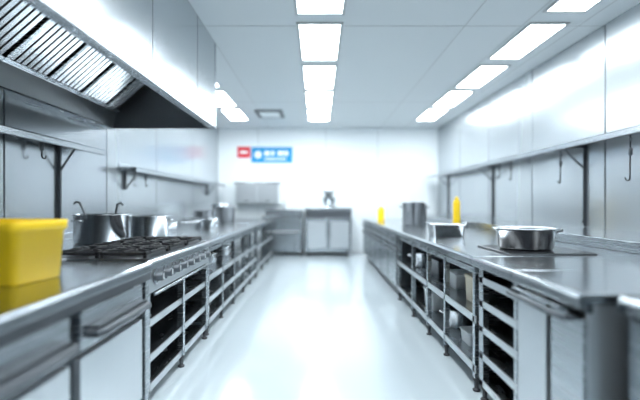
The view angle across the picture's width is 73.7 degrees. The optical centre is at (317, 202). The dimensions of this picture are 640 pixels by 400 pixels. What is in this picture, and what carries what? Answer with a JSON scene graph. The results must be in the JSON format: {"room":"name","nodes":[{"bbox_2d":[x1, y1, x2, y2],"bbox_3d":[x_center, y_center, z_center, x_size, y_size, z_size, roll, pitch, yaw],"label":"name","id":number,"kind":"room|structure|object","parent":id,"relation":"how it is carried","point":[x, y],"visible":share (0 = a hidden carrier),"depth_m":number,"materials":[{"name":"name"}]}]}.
{"room":"commercial kitchen","nodes":[
{"label":"commercial kitchen","id":0,"kind":"room"},
{"bbox_2d":[0,94,217,231],"bbox_3d":[-2.600,-0.310,3.850,0.200,3.120,13.700,0,0,0],"label":"wall","id":1,"kind":"structure","parent":0,"point":[28,181],"depth_m":4.88,"materials":[{"name":"grey"}]},
{"bbox_2d":[0,124,104,218],"bbox_3d":[-2.399,-0.185,2.900,0.200,0.870,3.400,0,0,0],"label":"wall shelf","id":2,"kind":"object","parent":1,"relation":"attached to","point":[60,143],"visible":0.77,"depth_m":4.09,"materials":[{"name":"metal"}]},
{"bbox_2d":[39,142,46,158],"bbox_3d":[-2.420,-0.477,3.759,0.036,0.182,0.086,0,0,0],"label":"hook","id":3,"kind":"object","parent":2,"relation":"hanging from","point":[41,145],"visible":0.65,"depth_m":3.72,"materials":[{"name":"metal"}]},
{"bbox_2d":[119,163,224,194],"bbox_3d":[-2.389,-0.335,7.925,0.220,0.330,5.150,0,0,0],"label":"wall shelf","id":4,"kind":"object","parent":1,"relation":"attached to","point":[124,167],"visible":1,"depth_m":6.02,"materials":[{"name":"metal"}]},
{"bbox_2d":[148,253,493,399],"bbox_3d":[0.250,1.300,3.850,5.900,0.100,14.100,0,0,0],"label":"floor","id":5,"kind":"structure","parent":0,"point":[316,326],"depth_m":3.72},
{"bbox_2d":[0,262,151,399],"bbox_3d":[-1.659,0.800,1.515,1.477,0.900,2.030,0,0,0],"label":"kitchen counter","id":6,"kind":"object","parent":5,"relation":"on","point":[81,333],"depth_m":1.83,"materials":[{"name":"metal"}]},
{"bbox_2d":[0,219,67,286],"bbox_3d":[-1.410,0.213,1.930,0.398,0.272,0.326,0,0,8],"label":"plastic bin","id":7,"kind":"object","parent":6,"relation":"on","point":[30,249],"visible":1,"depth_m":1.84,"materials":[{"name":"yellow plastic"}]},
{"bbox_2d":[63,218,193,239],"bbox_3d":[-2.443,0.767,5.400,0.111,0.965,9.800,0,0,0],"label":"ledge","id":8,"kind":"object","parent":5,"relation":"on","point":[67,235],"visible":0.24,"depth_m":4.17,"materials":[{"name":"metal"}]},
{"bbox_2d":[61,236,212,397],"bbox_3d":[-1.681,0.775,3.260,1.431,0.950,1.440,0,0,0],"label":"gas range","id":9,"kind":"object","parent":5,"relation":"on","point":[171,334],"visible":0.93,"depth_m":3.17,"materials":[{"name":"metal"}]},
{"bbox_2d":[71,213,129,243],"bbox_3d":[-1.930,0.224,3.800,0.463,0.250,0.463,0,0,-22],"label":"stock pot","id":10,"kind":"object","parent":9,"relation":"on","point":[89,228],"visible":0.84,"depth_m":3.61,"materials":[{"name":"metal"}]},
{"bbox_2d":[73,201,86,214],"bbox_3d":[-2.062,0.149,3.800,0.204,0.343,0.080,0,0,0],"label":"ladle","id":11,"kind":"object","parent":10,"relation":"in","point":[75,202],"visible":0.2,"depth_m":3.77,"materials":[{"name":"metal"}]},
{"bbox_2d":[115,202,123,213],"bbox_3d":[-1.815,0.154,3.803,0.163,0.333,0.078,0,0,-34],"label":"ladle","id":12,"kind":"object","parent":10,"relation":"in","point":[121,203],"visible":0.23,"depth_m":3.82,"materials":[{"name":"metal"}]},
{"bbox_2d":[63,224,258,335],"bbox_3d":[-1.698,0.800,5.595,1.397,0.900,3.210,0,0,0],"label":"countertop","id":13,"kind":"structure","parent":5,"relation":"on","point":[226,278],"depth_m":5.14,"materials":[{"name":"metal"}]},
{"bbox_2d":[128,215,173,236],"bbox_3d":[-1.720,0.239,4.330,0.404,0.220,0.404,0,0,29],"label":"saucepan","id":14,"kind":"object","parent":13,"relation":"on","point":[138,225],"visible":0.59,"depth_m":4.17,"materials":[{"name":"metal"}]},
{"bbox_2d":[168,221,199,229],"bbox_3d":[-1.913,0.293,5.699,0.323,0.111,0.587,0,0,41],"label":"saucepan","id":15,"kind":"object","parent":13,"relation":"on","point":[172,225],"visible":0.36,"depth_m":5.56,"materials":[{"name":"metal"}]},
{"bbox_2d":[185,280,210,294],"bbox_3d":[-1.250,0.859,4.350,0.252,0.100,0.273,0,0,0],"label":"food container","id":16,"kind":"object","parent":13,"relation":"on","point":[199,292],"visible":0.31,"depth_m":4.40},
{"bbox_2d":[191,217,218,226],"bbox_3d":[-1.677,0.284,6.410,0.284,0.131,0.553,0,0,-35],"label":"saucepan","id":17,"kind":"object","parent":13,"relation":"on","point":[205,222],"visible":1,"depth_m":6.20,"materials":[{"name":"metal"}]},
{"bbox_2d":[209,252,218,263],"bbox_3d":[-1.300,0.639,4.950,0.323,0.120,0.264,0,0,-34],"label":"saucepan","id":18,"kind":"object","parent":13,"relation":"on","point":[213,257],"visible":0.33,"depth_m":4.90,"materials":[{"name":"metal"}]},
{"bbox_2d":[210,245,230,256],"bbox_3d":[-1.300,0.634,5.650,0.335,0.130,0.284,0,0,-36],"label":"saucepan","id":19,"kind":"object","parent":13,"relation":"on","point":[226,248],"visible":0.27,"depth_m":5.56,"materials":[{"name":"metal"}]},
{"bbox_2d":[235,259,240,265],"bbox_3d":[-1.250,0.839,6.300,0.252,0.140,0.273,0,0,0],"label":"food container","id":20,"kind":"object","parent":13,"relation":"on","point":[238,263],"visible":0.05,"depth_m":6.18,"materials":[{"name":"white plastic"}]},
{"bbox_2d":[181,218,273,276],"bbox_3d":[-1.698,0.800,8.455,1.397,0.900,2.490,0,0,0],"label":"countertop","id":21,"kind":"structure","parent":5,"relation":"on","point":[261,255],"depth_m":8.41,"materials":[{"name":"metal"}]},
{"bbox_2d":[191,210,216,223],"bbox_3d":[-1.950,0.239,7.300,0.366,0.220,0.344,0,0,-42],"label":"stock pot","id":22,"kind":"object","parent":21,"relation":"on","point":[197,213],"visible":0.64,"depth_m":7.17,"materials":[{"name":"silver metal"}]},
{"bbox_2d":[210,203,232,217],"bbox_3d":[-2.000,0.179,8.800,0.384,0.340,0.384,0,0,45],"label":"stock pot","id":23,"kind":"object","parent":21,"relation":"on","point":[214,205],"visible":0.47,"depth_m":8.65,"materials":[{"name":"metal"}]},
{"bbox_2d":[214,207,237,221],"bbox_3d":[-1.750,0.209,8.100,0.375,0.280,0.364,0,0,-44],"label":"stock pot","id":24,"kind":"object","parent":21,"relation":"on","point":[225,214],"visible":0.94,"depth_m":7.95,"materials":[{"name":"silver metal"}]},
{"bbox_2d":[240,233,253,244],"bbox_3d":[-1.250,0.649,7.600,0.252,0.200,0.273,0,0,0],"label":"food container","id":25,"kind":"object","parent":21,"relation":"on","point":[252,234],"visible":0.26,"depth_m":7.48,"materials":[{"name":"white plastic"}]},
{"bbox_2d":[261,200,303,255],"bbox_3d":[-0.840,0.588,10.315,0.960,1.324,0.730,0,0,0],"label":"sink","id":26,"kind":"object","parent":5,"relation":"on","point":[284,220],"visible":0.77,"depth_m":9.98,"materials":[{"name":"metal"}]},
{"bbox_2d":[305,208,351,255],"bbox_3d":[0.240,0.685,10.275,1.100,1.130,0.750,0,0,0],"label":"refrigerator","id":27,"kind":"object","parent":5,"relation":"on","point":[326,229],"visible":1,"depth_m":9.95,"materials":[{"name":"metal"}]},
{"bbox_2d":[322,186,335,207],"bbox_3d":[0.260,-0.141,10.245,0.340,0.520,0.430,0,0,0],"label":"stand mixer","id":28,"kind":"object","parent":27,"relation":"on","point":[328,200],"visible":0.98,"depth_m":10.06,"materials":[{"name":"metal"}]},
{"bbox_2d":[362,218,482,297],"bbox_3d":[1.587,0.800,7.702,1.193,0.900,4.195,0,0,0],"label":"countertop","id":29,"kind":"structure","parent":5,"relation":"on","point":[380,243],"depth_m":6.51,"materials":[{"name":"metal"}]},
{"bbox_2d":[378,207,384,219],"bbox_3d":[1.270,0.214,8.600,0.140,0.270,0.140,0,0,0],"label":"dispenser bottle","id":30,"kind":"object","parent":29,"relation":"on","point":[381,212],"visible":0.98,"depth_m":8.54,"materials":[{"name":"plastic"}]},
{"bbox_2d":[399,202,426,224],"bbox_3d":[1.530,0.169,6.850,0.375,0.360,0.364,0,0,-44],"label":"stock pot","id":31,"kind":"object","parent":29,"relation":"on","point":[413,212],"visible":0.99,"depth_m":6.70,"materials":[{"name":"silver metal"}]},
{"bbox_2d":[424,204,428,222],"bbox_3d":[1.780,0.179,7.600,0.357,0.340,0.323,0,0,-40],"label":"stock pot","id":32,"kind":"object","parent":29,"relation":"on","point":[425,209],"visible":0.21,"depth_m":7.50,"materials":[{"name":"silver metal"}]},
{"bbox_2d":[453,197,459,222],"bbox_3d":[1.950,0.129,6.000,0.100,0.440,0.100,0,0,0],"label":"dispenser bottle","id":33,"kind":"object","parent":29,"relation":"on","point":[456,203],"visible":0.73,"depth_m":5.96,"materials":[{"name":"plastic"}]},
{"bbox_2d":[394,230,639,391],"bbox_3d":[1.591,0.800,4.197,1.183,0.900,2.805,0,0,0],"label":"countertop","id":34,"kind":"structure","parent":5,"relation":"on","point":[459,251],"depth_m":3.54,"materials":[{"name":"metal"}]},
{"bbox_2d":[408,251,434,266],"bbox_3d":[1.280,0.669,5.100,0.357,0.160,0.323,0,0,40],"label":"saucepan","id":35,"kind":"object","parent":34,"relation":"on","point":[421,256],"visible":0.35,"depth_m":4.98,"materials":[{"name":"metal"}]},
{"bbox_2d":[423,285,443,310],"bbox_3d":[1.250,0.979,4.400,0.252,0.200,0.336,0,0,0],"label":"food container","id":36,"kind":"object","parent":34,"relation":"on","point":[437,301],"visible":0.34,"depth_m":4.25,"materials":[{"name":"white plastic"}]},
{"bbox_2d":[425,222,466,236],"bbox_3d":[1.350,0.276,4.500,0.414,0.147,0.320,0,0,0],"label":"roasting pan","id":37,"kind":"object","parent":34,"relation":"on","point":[435,229],"visible":1,"depth_m":4.37,"materials":[{"name":"metal"}]},
{"bbox_2d":[432,256,460,277],"bbox_3d":[1.300,0.659,4.380,0.252,0.180,0.336,0,0,0],"label":"food container","id":38,"kind":"object","parent":34,"relation":"on","point":[437,263],"visible":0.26,"depth_m":4.23,"materials":[{"name":"silver metal"}]},
{"bbox_2d":[439,305,472,328],"bbox_3d":[1.280,1.004,3.780,0.357,0.150,0.323,0,0,40],"label":"saucepan","id":39,"kind":"object","parent":34,"relation":"on","point":[457,319],"visible":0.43,"depth_m":3.66,"materials":[{"name":"metal"}]},
{"bbox_2d":[450,269,471,289],"bbox_3d":[1.300,0.679,3.800,0.252,0.140,0.294,0,0,0],"label":"food container","id":40,"kind":"object","parent":34,"relation":"on","point":[457,279],"visible":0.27,"depth_m":3.68,"materials":[{"name":"white plastic"}]},
{"bbox_2d":[460,326,472,346],"bbox_3d":[1.250,1.029,3.300,0.252,0.100,0.210,0,0,0],"label":"food container","id":41,"kind":"object","parent":34,"relation":"on","point":[466,331],"visible":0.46,"depth_m":3.27,"materials":[{"name":"white plastic"}]},
{"bbox_2d":[464,273,472,302],"bbox_3d":[1.250,0.649,3.250,0.210,0.200,0.210,0,0,0],"label":"food container","id":42,"kind":"object","parent":34,"relation":"on","point":[468,276],"visible":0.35,"depth_m":3.25,"materials":[{"name":"beige plastic"}]},
{"bbox_2d":[478,245,596,254],"bbox_3d":[1.570,0.343,3.130,0.580,0.013,0.580,0,0,0],"label":"induction cooktop","id":43,"kind":"object","parent":34,"relation":"in","point":[556,250],"visible":0.77,"depth_m":2.96,"materials":[{"name":"glass"}]},
{"bbox_2d":[492,226,562,250],"bbox_3d":[1.530,0.258,3.150,0.463,0.154,0.463,0,0,45],"label":"saute pan","id":44,"kind":"object","parent":43,"relation":"on","point":[524,238],"visible":1,"depth_m":2.99,"materials":[{"name":"metal"}]},
{"bbox_2d":[427,214,639,254],"bbox_3d":[2.592,0.760,5.650,0.814,0.980,9.300,0,0,0],"label":"ledge","id":45,"kind":"object","parent":5,"relation":"on","point":[616,240],"visible":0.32,"depth_m":3.89,"materials":[{"name":"metal"}]},
{"bbox_2d":[471,257,639,399],"bbox_3d":[1.591,0.800,2.502,1.183,0.900,0.575,0,0,0],"label":"countertop","id":46,"kind":"structure","parent":5,"relation":"on","point":[498,311],"depth_m":2.57,"materials":[{"name":"metal"}]},
{"bbox_2d":[506,271,639,399],"bbox_3d":[1.569,0.800,1.925,1.227,0.900,0.570,0,0,0],"label":"base cabinet","id":47,"kind":"object","parent":5,"relation":"on","point":[574,340],"visible":0.99,"depth_m":1.77,"materials":[{"name":"metal"}]},
{"bbox_2d":[617,297,639,399],"bbox_3d":[1.651,0.800,1.175,1.063,0.900,0.850,0,0,0],"label":"countertop","id":48,"kind":"structure","parent":5,"relation":"on","point":[630,306],"depth_m":1.54,"materials":[{"name":"grey metal"}]},
{"bbox_2d":[218,128,437,248],"bbox_3d":[0.250,-0.310,10.799,5.900,3.120,0.203,0,0,0],"label":"wall","id":49,"kind":"structure","parent":0,"point":[368,169],"depth_m":10.70,"materials":[{"name":"white paint"}]},
{"bbox_2d":[234,182,280,202],"bbox_3d":[-1.475,-0.250,10.492,1.110,0.520,0.395,0,0,0],"label":"upper cabinet","id":50,"kind":"object","parent":49,"relation":"attached to","point":[245,192],"visible":1,"depth_m":10.31,"materials":[{"name":"silver metal"}]},
{"bbox_2d":[237,147,291,162],"bbox_3d":[-1.330,-1.210,10.685,1.380,0.400,0.027,0,0,0],"label":"wall sign","id":51,"kind":"object","parent":49,"relation":"attached to","point":[257,154],"visible":1,"depth_m":10.68,"materials":[{"name":"blue plastic"}]},
{"bbox_2d":[252,249,363,252],"bbox_3d":[0.250,1.200,10.690,5.500,0.100,0.019,0,0,0],"label":"baseboard","id":52,"kind":"structure","parent":49,"relation":"attached to","point":[352,250],"depth_m":10.68,"materials":[{"name":"white plastic"}]},
{"bbox_2d":[188,0,639,128],"bbox_3d":[0.250,-1.919,3.850,5.900,0.103,14.100,0,0,0],"label":"ceiling","id":53,"kind":"structure","parent":0,"point":[398,58],"depth_m":5.27,"materials":[{"name":"paint"}]},
{"bbox_2d":[0,0,216,128],"bbox_3d":[-1.843,-1.363,2.777,1.310,1.010,4.454,0,0,0],"label":"extractor hood","id":54,"kind":"object","parent":53,"relation":"attached to","point":[103,64],"visible":1,"depth_m":3.53,"materials":[{"name":"metal"}]},
{"bbox_2d":[216,91,236,105],"bbox_3d":[-1.750,-1.861,7.640,0.400,0.015,1.060,0,0,0],"label":"ceiling light panel","id":55,"kind":"object","parent":53,"relation":"attached to","point":[222,98],"depth_m":7.66,"materials":[{"name":"white plastic"}]},
{"bbox_2d":[220,109,248,119],"bbox_3d":[-1.750,-1.861,9.000,0.400,0.015,1.060,0,0,0],"label":"ceiling light panel","id":56,"kind":"object","parent":53,"relation":"attached to","point":[233,114],"depth_m":8.96,"materials":[{"name":"white plastic"}]},
{"bbox_2d":[254,110,284,117],"bbox_3d":[-1.000,-1.848,8.900,0.560,0.043,0.700,0,0,0],"label":"ceiling air vent","id":57,"kind":"object","parent":53,"relation":"attached to","point":[260,113],"depth_m":8.77,"materials":[{"name":"grey metal"}]},
{"bbox_2d":[304,91,333,106],"bbox_3d":[0.020,-1.861,7.690,0.490,0.015,1.160,0,0,0],"label":"ceiling light panel","id":58,"kind":"object","parent":53,"relation":"attached to","point":[313,98],"depth_m":7.59,"materials":[{"name":"white plastic"}]},
{"bbox_2d":[307,109,330,120],"bbox_3d":[0.020,-1.861,9.050,0.490,0.015,1.160,0,0,0],"label":"ceiling light panel","id":59,"kind":"object","parent":53,"relation":"in","point":[313,114],"depth_m":8.96,"materials":[{"name":"white plastic"}]},
{"bbox_2d":[301,65,337,88],"bbox_3d":[0.020,-1.861,6.350,0.490,0.015,1.160,0,0,0],"label":"ceiling light panel","id":60,"kind":"object","parent":53,"relation":"attached to","point":[314,76],"depth_m":6.27,"materials":[{"name":"white plastic"}]},
{"bbox_2d":[293,0,346,14],"bbox_3d":[0.020,-1.861,3.630,0.490,0.015,1.160,0,0,0],"label":"ceiling light panel","id":61,"kind":"object","parent":53,"relation":"attached to","point":[302,7],"depth_m":4.05,"materials":[{"name":"white plastic"}]},
{"bbox_2d":[296,22,343,60],"bbox_3d":[0.020,-1.861,4.990,0.490,0.015,1.160,0,0,0],"label":"ceiling light panel","id":62,"kind":"object","parent":53,"relation":"attached to","point":[318,41],"depth_m":4.88,"materials":[{"name":"white plastic"}]},
{"bbox_2d":[416,109,448,119],"bbox_3d":[2.400,-1.861,9.025,0.420,0.015,1.110,0,0,0],"label":"ceiling light panel","id":63,"kind":"object","parent":53,"relation":"in","point":[430,114],"depth_m":8.96,"materials":[{"name":"white plastic"}]},
{"bbox_2d":[432,91,474,106],"bbox_3d":[2.400,-1.861,7.665,0.420,0.015,1.110,0,0,0],"label":"ceiling light panel","id":64,"kind":"object","parent":53,"relation":"in","point":[451,98],"depth_m":7.59,"materials":[{"name":"white plastic"}]},
{"bbox_2d":[454,65,510,87],"bbox_3d":[2.400,-1.861,6.325,0.420,0.015,1.110,0,0,0],"label":"ceiling light panel","id":65,"kind":"object","parent":53,"relation":"in","point":[482,74],"depth_m":6.23,"materials":[{"name":"white plastic"}]},
{"bbox_2d":[487,22,570,59],"bbox_3d":[2.400,-1.861,4.965,0.420,0.015,1.110,0,0,0],"label":"ceiling light panel","id":66,"kind":"object","parent":53,"relation":"in","point":[534,34],"depth_m":4.85,"materials":[{"name":"white plastic"}]},
{"bbox_2d":[543,0,602,12],"bbox_3d":[2.400,-1.861,3.605,0.420,0.015,1.110,0,0,0],"label":"ceiling light panel","id":67,"kind":"object","parent":53,"relation":"in","point":[558,6],"depth_m":4.03,"materials":[{"name":"white plastic"}]},
{"bbox_2d":[438,3,639,231],"bbox_3d":[3.100,-0.310,3.850,0.200,3.120,13.700,0,0,0],"label":"wall","id":68,"kind":"structure","parent":0,"point":[591,87],"depth_m":5.26,"materials":[{"name":"grey"}]},
{"bbox_2d":[428,125,639,225],"bbox_3d":[2.849,-0.223,5.950,0.300,0.965,9.100,0,0,0],"label":"wall shelf","id":69,"kind":"object","parent":68,"relation":"attached to","point":[581,143],"visible":1,"depth_m":4.79,"materials":[{"name":"metal"}]},
{"bbox_2d":[509,160,512,179],"bbox_3d":[2.800,-0.493,6.209,0.036,0.322,0.086,0,0,0],"label":"hook","id":70,"kind":"object","parent":69,"relation":"hanging from","point":[511,166],"visible":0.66,"depth_m":6.18,"materials":[{"name":"metal"}]},
{"bbox_2d":[557,150,561,183],"bbox_3d":[2.900,-0.443,5.129,0.036,0.422,0.086,0,0,0],"label":"hook","id":71,"kind":"object","parent":69,"relation":"hanging from","point":[560,154],"visible":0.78,"depth_m":5.10,"materials":[{"name":"metal"}]},
{"bbox_2d":[624,134,632,180],"bbox_3d":[2.740,-0.423,3.769,0.036,0.462,0.086,0,0,0],"label":"hook","id":72,"kind":"object","parent":69,"relation":"hanging from","point":[630,150],"visible":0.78,"depth_m":3.74,"materials":[{"name":"metal"}]}
]}

